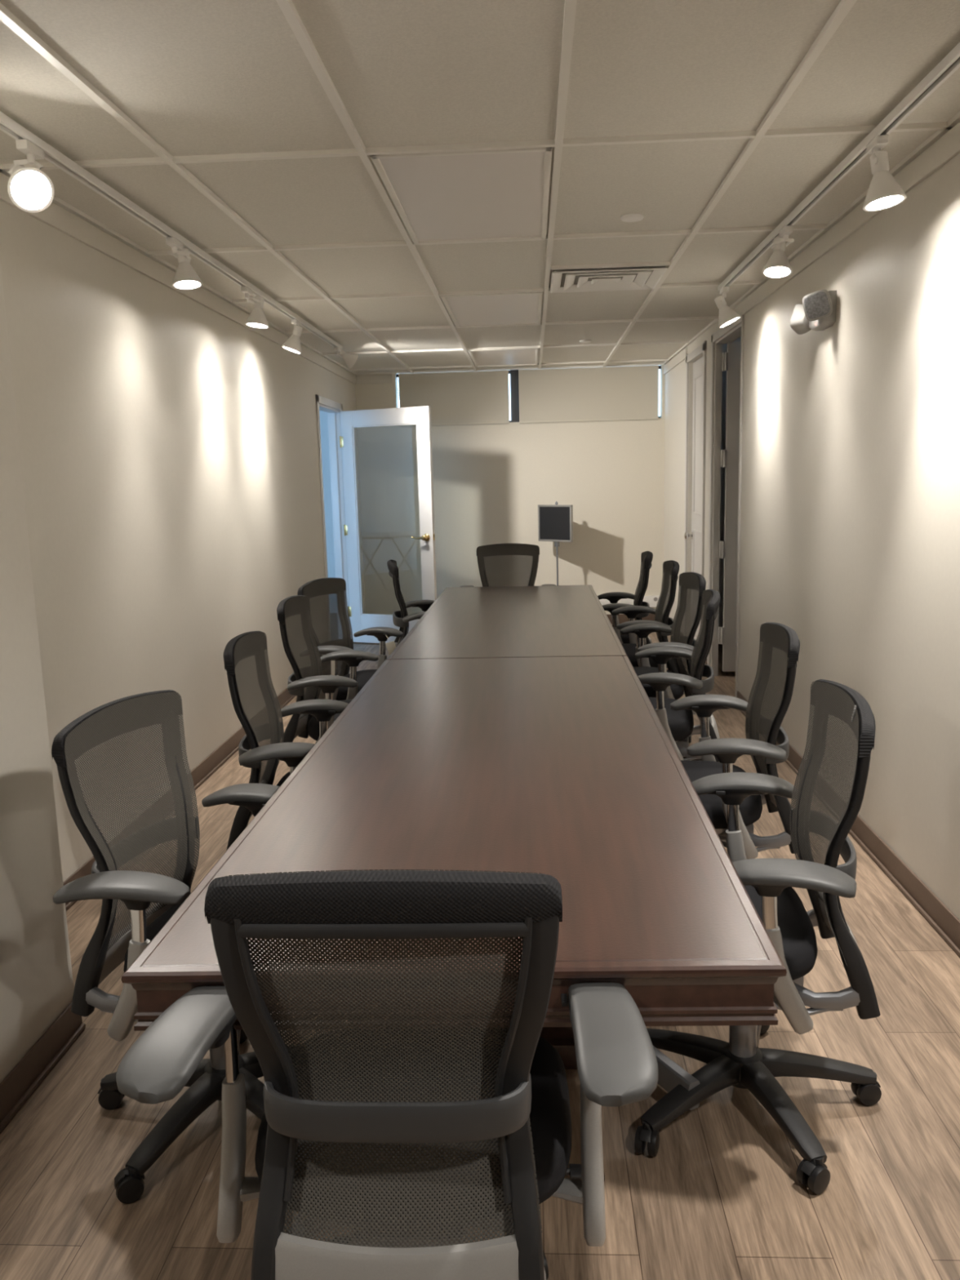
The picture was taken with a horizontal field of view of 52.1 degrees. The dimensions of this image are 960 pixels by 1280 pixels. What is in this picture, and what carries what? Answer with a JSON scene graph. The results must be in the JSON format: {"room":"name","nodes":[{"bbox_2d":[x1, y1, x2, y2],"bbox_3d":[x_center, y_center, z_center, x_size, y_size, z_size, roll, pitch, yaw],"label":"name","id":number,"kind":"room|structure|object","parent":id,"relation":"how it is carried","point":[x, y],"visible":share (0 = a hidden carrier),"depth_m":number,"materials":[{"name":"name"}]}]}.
{"room":"conference room","nodes":[
{"label":"conference room","id":0,"kind":"room"},
{"bbox_2d":[0,260,74,1083],"bbox_3d":[-1.490,0.331,-0.357,0.407,2.490,5.836,-1,9,3],"label":"wall","id":1,"kind":"structure","parent":0,"point":[37,984],"depth_m":2.43,"materials":[{"name":"paint"}]},
{"bbox_2d":[0,111,342,349],"bbox_3d":[-1.335,-1.301,2.021,0.040,0.026,10.976,-1,9,3],"label":"track rail","id":2,"kind":"object","parent":1,"relation":"attached to","point":[8,126],"visible":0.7,"depth_m":3.54,"materials":[{"name":"white metal"}]},
{"bbox_2d":[7,138,54,213],"bbox_3d":[-1.288,-1.316,2.795,0.123,0.201,0.180,-7,11,-30],"label":"lamp","id":3,"kind":"object","parent":2,"relation":"attached to","point":[30,189],"visible":1,"depth_m":2.78,"materials":[{"name":"white metal"}]},
{"bbox_2d":[8,164,25,175],"bbox_3d":[-1.316,-1.329,2.818,0.054,0.080,0.084,-9,12,-38],"label":"socket","id":4,"kind":"object","parent":3,"relation":"attached to","point":[13,167],"depth_m":2.80,"materials":[{"name":"white metal"}]},
{"bbox_2d":[165,237,202,289],"bbox_3d":[-1.229,-1.546,4.046,0.123,0.160,0.236,-1,9,3],"label":"lamp","id":5,"kind":"object","parent":2,"relation":"attached to","point":[185,277],"visible":1,"depth_m":4.08,"materials":[{"name":"white metal"}]},
{"bbox_2d":[177,247,191,265],"bbox_3d":[-1.236,-1.597,4.106,0.058,0.076,0.058,-1,9,3],"label":"socket","id":6,"kind":"object","parent":5,"relation":"attached to","point":[182,260],"depth_m":4.09,"materials":[{"name":"white metal"}]},
{"bbox_2d":[240,286,269,328],"bbox_3d":[-1.176,-1.713,5.079,0.123,0.170,0.272,-1,9,3],"label":"lamp","id":7,"kind":"object","parent":2,"relation":"attached to","point":[257,318],"visible":1,"depth_m":5.13,"materials":[{"name":"white metal"}]},
{"bbox_2d":[253,295,264,311],"bbox_3d":[-1.161,-1.762,5.153,0.059,0.076,0.057,-1,9,3],"label":"socket","id":8,"kind":"object","parent":7,"relation":"attached to","point":[259,306],"depth_m":5.13,"materials":[{"name":"white ceramic"}]},
{"bbox_2d":[281,319,302,354],"bbox_3d":[-1.133,-1.843,5.977,0.130,0.211,0.212,-1,9,3],"label":"lamp","id":9,"kind":"object","parent":2,"relation":"attached to","point":[292,344],"visible":1,"depth_m":5.92,"materials":[{"name":"white metal"}]},
{"bbox_2d":[291,324,302,338],"bbox_3d":[-1.106,-1.859,5.938,0.071,0.082,0.058,-1,9,3],"label":"socket","id":10,"kind":"object","parent":9,"relation":"attached to","point":[297,331],"depth_m":5.92,"materials":[{"name":"white metal"}]},
{"bbox_2d":[333,346,358,368],"bbox_3d":[-1.028,-2.124,7.399,0.133,0.148,0.273,6,12,37],"label":"lamp","id":11,"kind":"object","parent":2,"relation":"attached to","point":[350,359],"visible":1,"depth_m":7.42,"materials":[{"name":"white metal"}]},
{"bbox_2d":[337,349,346,359],"bbox_3d":[-1.047,-2.163,7.422,0.084,0.078,0.054,-6,10,-25],"label":"socket","id":12,"kind":"object","parent":11,"relation":"attached to","point":[344,354],"depth_m":7.41,"materials":[{"name":"white metal"}]},
{"bbox_2d":[717,42,959,290],"bbox_3d":[1.097,-1.186,0.941,0.040,0.026,9.056,-1,9,3],"label":"track rail","id":13,"kind":"object","parent":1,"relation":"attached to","point":[950,63],"visible":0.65,"depth_m":3.10,"materials":[{"name":"white metal"}]},
{"bbox_2d":[714,286,740,328],"bbox_3d":[1.332,-1.794,5.302,0.121,0.214,0.158,-9,12,-37],"label":"lamp","id":14,"kind":"object","parent":13,"relation":"attached to","point":[727,316],"visible":1,"depth_m":5.27,"materials":[{"name":"white metal"}]},
{"bbox_2d":[714,295,728,311],"bbox_3d":[1.300,-1.812,5.293,0.074,0.083,0.058,-1,9,3],"label":"socket","id":15,"kind":"object","parent":14,"relation":"attached to","point":[720,301],"depth_m":5.27,"materials":[{"name":"white metal"}]},
{"bbox_2d":[762,225,794,278],"bbox_3d":[1.257,-1.619,4.111,0.123,0.166,0.220,-1,9,3],"label":"lamp","id":16,"kind":"object","parent":13,"relation":"attached to","point":[778,266],"visible":1,"depth_m":4.14,"materials":[{"name":"white metal"}]},
{"bbox_2d":[773,235,785,253],"bbox_3d":[1.269,-1.671,4.175,0.058,0.079,0.065,-1,9,3],"label":"socket","id":17,"kind":"object","parent":16,"relation":"attached to","point":[780,248],"depth_m":4.15,"materials":[{"name":"white metal"}]},
{"bbox_2d":[862,134,906,211],"bbox_3d":[1.224,-1.412,2.971,0.123,0.199,0.137,-1,9,3],"label":"lamp","id":18,"kind":"object","parent":13,"relation":"attached to","point":[884,192],"visible":1,"depth_m":2.95,"materials":[{"name":"white metal"}]},
{"bbox_2d":[870,150,890,177],"bbox_3d":[1.211,-1.434,2.971,0.060,0.077,0.058,-1,9,3],"label":"socket","id":19,"kind":"object","parent":18,"relation":"attached to","point":[879,162],"depth_m":2.95,"materials":[{"name":"white ceramic"}]},
{"bbox_2d":[0,172,365,882],"bbox_3d":[-1.556,-0.276,3.283,0.100,2.498,13.200,-1,9,3],"label":"wall","id":20,"kind":"structure","parent":0,"point":[168,446],"depth_m":4.32,"materials":[{"name":"paint"}]},
{"bbox_2d":[0,662,325,1133],"bbox_3d":[-1.313,1.064,2.504,0.425,0.098,11.250,-1,9,3],"label":"baseboard","id":21,"kind":"structure","parent":20,"relation":"attached to","point":[19,1085],"depth_m":2.56,"materials":[{"name":"brown wood"}]},
{"bbox_2d":[0,173,392,384],"bbox_3d":[-1.329,-1.432,3.027,0.421,0.081,13.100,-1,9,3],"label":"trim","id":22,"kind":"structure","parent":20,"relation":"attached to","point":[54,215],"depth_m":4.31,"materials":[{"name":"paint"}]},
{"bbox_2d":[315,394,351,639],"bbox_3d":[-1.290,-0.957,8.424,0.130,2.145,1.080,-1,9,3],"label":"trim","id":23,"kind":"structure","parent":20,"relation":"attached to","point":[333,415],"depth_m":8.78,"materials":[{"name":"white paint"}]},
{"bbox_2d":[339,405,436,643],"bbox_3d":[-0.807,-0.985,8.688,0.896,2.065,0.178,3,10,24],"label":"door","id":24,"kind":"structure","parent":20,"relation":"in","point":[420,416],"depth_m":8.62,"materials":[{"name":"white paint"}]},
{"bbox_2d":[319,409,337,613],"bbox_3d":[-4.004,-0.965,6.593,5.123,2.900,9.100,-1,9,3],"label":"wall","id":25,"kind":"structure","parent":0,"point":[323,415],"depth_m":10.88,"materials":[{"name":"white paint"}]},
{"bbox_2d":[0,0,959,373],"bbox_3d":[-0.056,-1.578,3.038,3.166,0.088,13.500,-1,9,3],"label":"ceiling","id":26,"kind":"structure","parent":0,"point":[197,77],"depth_m":2.84,"materials":[{"name":"tile"}]},
{"bbox_2d":[369,146,551,244],"bbox_3d":[-0.031,-1.626,3.648,0.570,0.018,1.180,-1,9,3],"label":"tile","id":27,"kind":"object","parent":26,"relation":"in","point":[496,194],"visible":0.85,"depth_m":3.52,"materials":[{"name":"white tile"}]},
{"bbox_2d":[0,0,959,374],"bbox_3d":[-0.060,-1.511,2.948,2.966,0.018,13.100,-1,9,3],"label":"ceiling grid","id":28,"kind":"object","parent":26,"relation":"attached to","point":[287,7],"depth_m":3.17,"materials":[{"name":"silver metal"}]},
{"bbox_2d":[440,292,542,328],"bbox_3d":[0.093,-2.028,6.052,0.570,0.018,1.180,-1,9,3],"label":"tile","id":29,"kind":"object","parent":26,"relation":"in","point":[503,309],"visible":1,"depth_m":6.00,"materials":[{"name":"white tile"}]},
{"bbox_2d":[467,348,538,367],"bbox_3d":[0.216,-2.430,8.455,0.570,0.018,1.180,-1,9,3],"label":"recessed light","id":30,"kind":"object","parent":26,"relation":"in","point":[516,357],"visible":1,"depth_m":8.43,"materials":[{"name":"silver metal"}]},
{"bbox_2d":[579,339,591,342],"bbox_3d":[0.813,-2.303,7.583,0.094,0.014,0.094,-1,9,3],"label":"cap","id":31,"kind":"object","parent":26,"relation":"attached to","point":[582,340],"visible":1,"depth_m":7.55,"materials":[{"name":"white plastic"}]},
{"bbox_2d":[550,266,667,293],"bbox_3d":[0.656,-1.884,5.133,0.570,0.026,0.550,-1,9,3],"label":"ceiling vent","id":32,"kind":"object","parent":26,"relation":"in","point":[628,277],"visible":1,"depth_m":5.12,"materials":[{"name":"grey metal"}]},
{"bbox_2d":[620,213,644,222],"bbox_3d":[0.611,-1.695,3.949,0.094,0.014,0.094,-1,9,3],"label":"cap","id":33,"kind":"object","parent":26,"relation":"attached to","point":[633,217],"visible":1,"depth_m":3.93,"materials":[{"name":"white plastic"}]},
{"bbox_2d":[0,613,959,1279],"bbox_3d":[-1.765,0.911,4.101,10.400,0.100,14.800,-1,9,3],"label":"floor","id":34,"kind":"structure","parent":0,"point":[721,1197],"depth_m":2.14,"materials":[{"name":"brown wood"}]},
{"bbox_2d":[51,689,299,1204],"bbox_3d":[-0.619,0.632,2.261,0.622,0.990,0.698,1,10,14],"label":"office chair","id":35,"kind":"object","parent":34,"relation":"on","point":[137,889],"visible":0.63,"depth_m":2.20,"materials":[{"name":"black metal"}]},
{"bbox_2d":[114,1166,144,1185],"bbox_3d":[-0.735,1.119,2.058,0.059,0.037,0.024,-6,11,-26],"label":"hood","id":36,"kind":"object","parent":35,"relation":"attached to","point":[129,1175],"depth_m":2.05,"materials":[{"name":"black plastic"}]},
{"bbox_2d":[223,631,348,849],"bbox_3d":[-0.548,0.470,3.223,0.620,0.990,0.698,-1,9,0],"label":"office chair","id":37,"kind":"object","parent":34,"relation":"on","point":[242,646],"visible":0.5,"depth_m":3.19,"materials":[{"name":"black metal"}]},
{"bbox_2d":[276,595,378,760],"bbox_3d":[-0.578,0.305,4.223,0.617,0.990,0.698,-1,9,3],"label":"office chair","id":38,"kind":"object","parent":34,"relation":"on","point":[303,726],"visible":0.46,"depth_m":4.20,"materials":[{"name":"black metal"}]},
{"bbox_2d":[297,577,403,700],"bbox_3d":[-0.598,0.191,4.918,0.625,0.992,0.698,2,10,19],"label":"office chair","id":39,"kind":"object","parent":34,"relation":"on","point":[314,588],"visible":0.34,"depth_m":4.99,"materials":[{"name":"black fabric"}]},
{"bbox_2d":[115,869,657,1279],"bbox_3d":[-0.119,0.742,1.518,0.738,0.990,0.625,-1,9,3],"label":"office chair","id":40,"kind":"object","parent":34,"relation":"on","point":[413,1140],"visible":0.99,"depth_m":1.32,"materials":[{"name":"grey fabric"}]},
{"bbox_2d":[386,560,435,647],"bbox_3d":[-0.316,0.000,6.025,0.625,0.992,0.698,-2,9,-6],"label":"office chair","id":41,"kind":"object","parent":34,"relation":"on","point":[401,619],"visible":0.32,"depth_m":5.82,"materials":[{"name":"black plastic"}]},
{"bbox_2d":[120,585,786,1110],"bbox_3d":[0.112,0.431,4.141,1.042,0.737,5.282,-1,9,3],"label":"conference table","id":42,"kind":"object","parent":34,"relation":"on","point":[510,728],"visible":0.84,"depth_m":2.19,"materials":[{"name":"brown wood"}]},
{"bbox_2d":[460,543,555,586],"bbox_3d":[0.198,-0.179,7.023,0.698,0.992,0.625,-1,9,5],"label":"office chair","id":43,"kind":"object","parent":34,"relation":"on","point":[495,551],"visible":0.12,"depth_m":7.14,"materials":[{"name":"black fabric"}]},
{"bbox_2d":[537,501,573,585],"bbox_3d":[0.722,-0.701,9.358,0.330,1.230,0.300,-1,9,5],"label":"sign stand","id":44,"kind":"object","parent":34,"relation":"on","point":[555,522],"visible":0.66,"depth_m":9.29,"materials":[{"name":"grey metal"}]},
{"bbox_2d":[597,551,653,644],"bbox_3d":[0.848,-0.055,6.170,0.625,0.992,0.698,0,9,7],"label":"office chair","id":45,"kind":"object","parent":34,"relation":"on","point":[646,557],"visible":0.33,"depth_m":5.96,"materials":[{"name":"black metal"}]},
{"bbox_2d":[611,560,691,742],"bbox_3d":[0.853,0.059,5.479,0.620,0.990,0.698,-1,9,5],"label":"office chair","id":46,"kind":"object","parent":34,"relation":"on","point":[671,567],"visible":0.4,"depth_m":5.46,"materials":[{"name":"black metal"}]},
{"bbox_2d":[620,572,706,760],"bbox_3d":[0.842,0.175,4.788,0.625,0.992,0.698,-1,9,0],"label":"office chair","id":47,"kind":"object","parent":34,"relation":"on","point":[693,581],"visible":0.43,"depth_m":4.82,"materials":[{"name":"black plastic"}]},
{"bbox_2d":[635,589,719,761],"bbox_3d":[0.752,0.290,4.101,0.616,0.990,0.698,0,10,11],"label":"office chair","id":48,"kind":"object","parent":34,"relation":"on","point":[678,725],"visible":0.48,"depth_m":3.90,"materials":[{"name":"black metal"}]},
{"bbox_2d":[670,622,799,859],"bbox_3d":[0.725,0.450,3.146,0.608,0.990,0.698,0,9,6],"label":"office chair","id":49,"kind":"object","parent":34,"relation":"on","point":[766,754],"visible":0.54,"depth_m":2.99,"materials":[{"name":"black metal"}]},
{"bbox_2d":[634,679,881,1194],"bbox_3d":[0.607,0.597,2.280,0.627,0.992,0.695,3,10,26],"label":"office chair","id":50,"kind":"object","parent":34,"relation":"on","point":[769,883],"visible":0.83,"depth_m":2.17,"materials":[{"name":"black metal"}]},
{"bbox_2d":[639,1120,651,1142],"bbox_3d":[0.366,1.075,2.153,0.024,0.037,0.059,2,10,20],"label":"hood","id":51,"kind":"object","parent":50,"relation":"attached to","point":[645,1131],"depth_m":2.14,"materials":[{"name":"black plastic"}]},
{"bbox_2d":[800,1156,827,1176],"bbox_3d":[0.692,1.086,2.034,0.059,0.037,0.024,-7,11,-32],"label":"hood","id":52,"kind":"object","parent":50,"relation":"attached to","point":[810,1166],"depth_m":2.03,"materials":[{"name":"black plastic"}]},
{"bbox_2d":[855,1072,880,1087],"bbox_3d":[0.909,1.034,2.309,0.059,0.037,0.024,-3,9,-7],"label":"hood","id":53,"kind":"object","parent":50,"relation":"attached to","point":[862,1079],"depth_m":2.29,"materials":[{"name":"black plastic"}]},
{"bbox_2d":[355,364,664,615],"bbox_3d":[0.307,-1.383,9.661,2.966,2.498,0.120,-1,9,3],"label":"wall","id":54,"kind":"structure","parent":0,"point":[490,482],"depth_m":9.60,"materials":[{"name":"paint"}]},
{"bbox_2d":[395,365,661,422],"bbox_3d":[0.464,-2.358,9.505,2.547,0.493,0.090,-1,9,3],"label":"window","id":55,"kind":"structure","parent":54,"relation":"in","point":[514,388],"depth_m":9.47,"materials":[{"name":"clear glass"}]},
{"bbox_2d":[398,369,509,426],"bbox_3d":[-0.249,-2.324,9.482,1.055,0.503,0.057,-1,9,3],"label":"roller shade","id":56,"kind":"object","parent":55,"relation":"attached to","point":[457,397],"visible":0.97,"depth_m":9.45,"materials":[{"name":"fabric"}]},
{"bbox_2d":[518,365,658,423],"bbox_3d":[1.037,-2.346,9.413,1.326,0.503,0.057,-1,9,3],"label":"roller shade","id":57,"kind":"object","parent":55,"relation":"attached to","point":[610,393],"visible":1,"depth_m":9.39,"materials":[{"name":"fabric"}]},
{"bbox_2d":[599,595,650,607],"bbox_3d":[1.036,-0.368,9.713,1.527,0.110,0.038,-1,9,3],"label":"wall raceway","id":58,"kind":"structure","parent":54,"relation":"attached to","point":[646,598],"depth_m":9.67,"materials":[{"name":"white plastic"}]},
{"bbox_2d":[650,595,660,607],"bbox_3d":[1.725,-0.379,9.654,0.090,0.115,0.011,-1,9,3],"label":"power outlet","id":59,"kind":"object","parent":58,"relation":"attached to","point":[654,599],"visible":0.82,"depth_m":9.65,"materials":[{"name":"white plastic"}]},
{"bbox_2d":[606,613,656,624],"bbox_3d":[0.334,-0.189,9.794,2.966,0.098,0.009,-1,9,3],"label":"baseboard","id":60,"kind":"structure","parent":54,"relation":"attached to","point":[622,618],"depth_m":9.73,"materials":[{"name":"brown wood"}]},
{"bbox_2d":[718,336,741,626],"bbox_3d":[2.394,-1.050,6.706,1.311,2.700,3.400,-1,9,3],"label":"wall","id":61,"kind":"structure","parent":0,"point":[739,340],"depth_m":8.31,"materials":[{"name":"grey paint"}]},
{"bbox_2d":[663,152,959,919],"bbox_3d":[1.505,-0.329,3.116,0.100,2.498,13.200,-1,9,3],"label":"wall","id":62,"kind":"structure","parent":0,"point":[850,517],"depth_m":3.72,"materials":[{"name":"paint"}]},
{"bbox_2d":[684,356,702,639],"bbox_3d":[1.708,-1.023,7.741,0.104,2.323,0.712,-1,9,3],"label":"door","id":63,"kind":"structure","parent":62,"relation":"in","point":[695,535],"depth_m":7.81,"materials":[{"name":"grey paint"}]},
{"bbox_2d":[683,311,744,697],"bbox_3d":[1.703,-0.949,7.106,0.116,2.405,2.145,-1,9,3],"label":"trim","id":64,"kind":"structure","parent":62,"relation":"attached to","point":[716,347],"depth_m":6.94,"materials":[{"name":"grey paint"}]},
{"bbox_2d":[718,342,741,671],"bbox_3d":[2.109,-0.913,6.905,0.836,2.300,0.062,-1,9,3],"label":"door","id":65,"kind":"structure","parent":62,"relation":"in","point":[731,358],"depth_m":6.91,"materials":[{"name":"grey paint"}]},
{"bbox_2d":[662,613,959,957],"bbox_3d":[1.474,0.864,3.267,0.018,0.098,13.100,-1,9,3],"label":"baseboard","id":66,"kind":"structure","parent":62,"relation":"attached to","point":[927,904],"depth_m":3.44,"materials":[{"name":"brown wood"}]},
{"bbox_2d":[663,121,959,374],"bbox_3d":[1.415,-1.480,2.877,0.014,0.081,13.100,-1,9,3],"label":"trim","id":67,"kind":"structure","parent":62,"relation":"attached to","point":[947,147],"depth_m":3.86,"materials":[{"name":"paint"}]},
{"bbox_2d":[790,288,836,334],"bbox_3d":[1.430,-1.414,4.250,0.136,0.144,0.331,-1,9,3],"label":"emergency light","id":68,"kind":"object","parent":62,"relation":"attached to","point":[817,312],"visible":1,"depth_m":4.13,"materials":[{"name":"grey plastic"}]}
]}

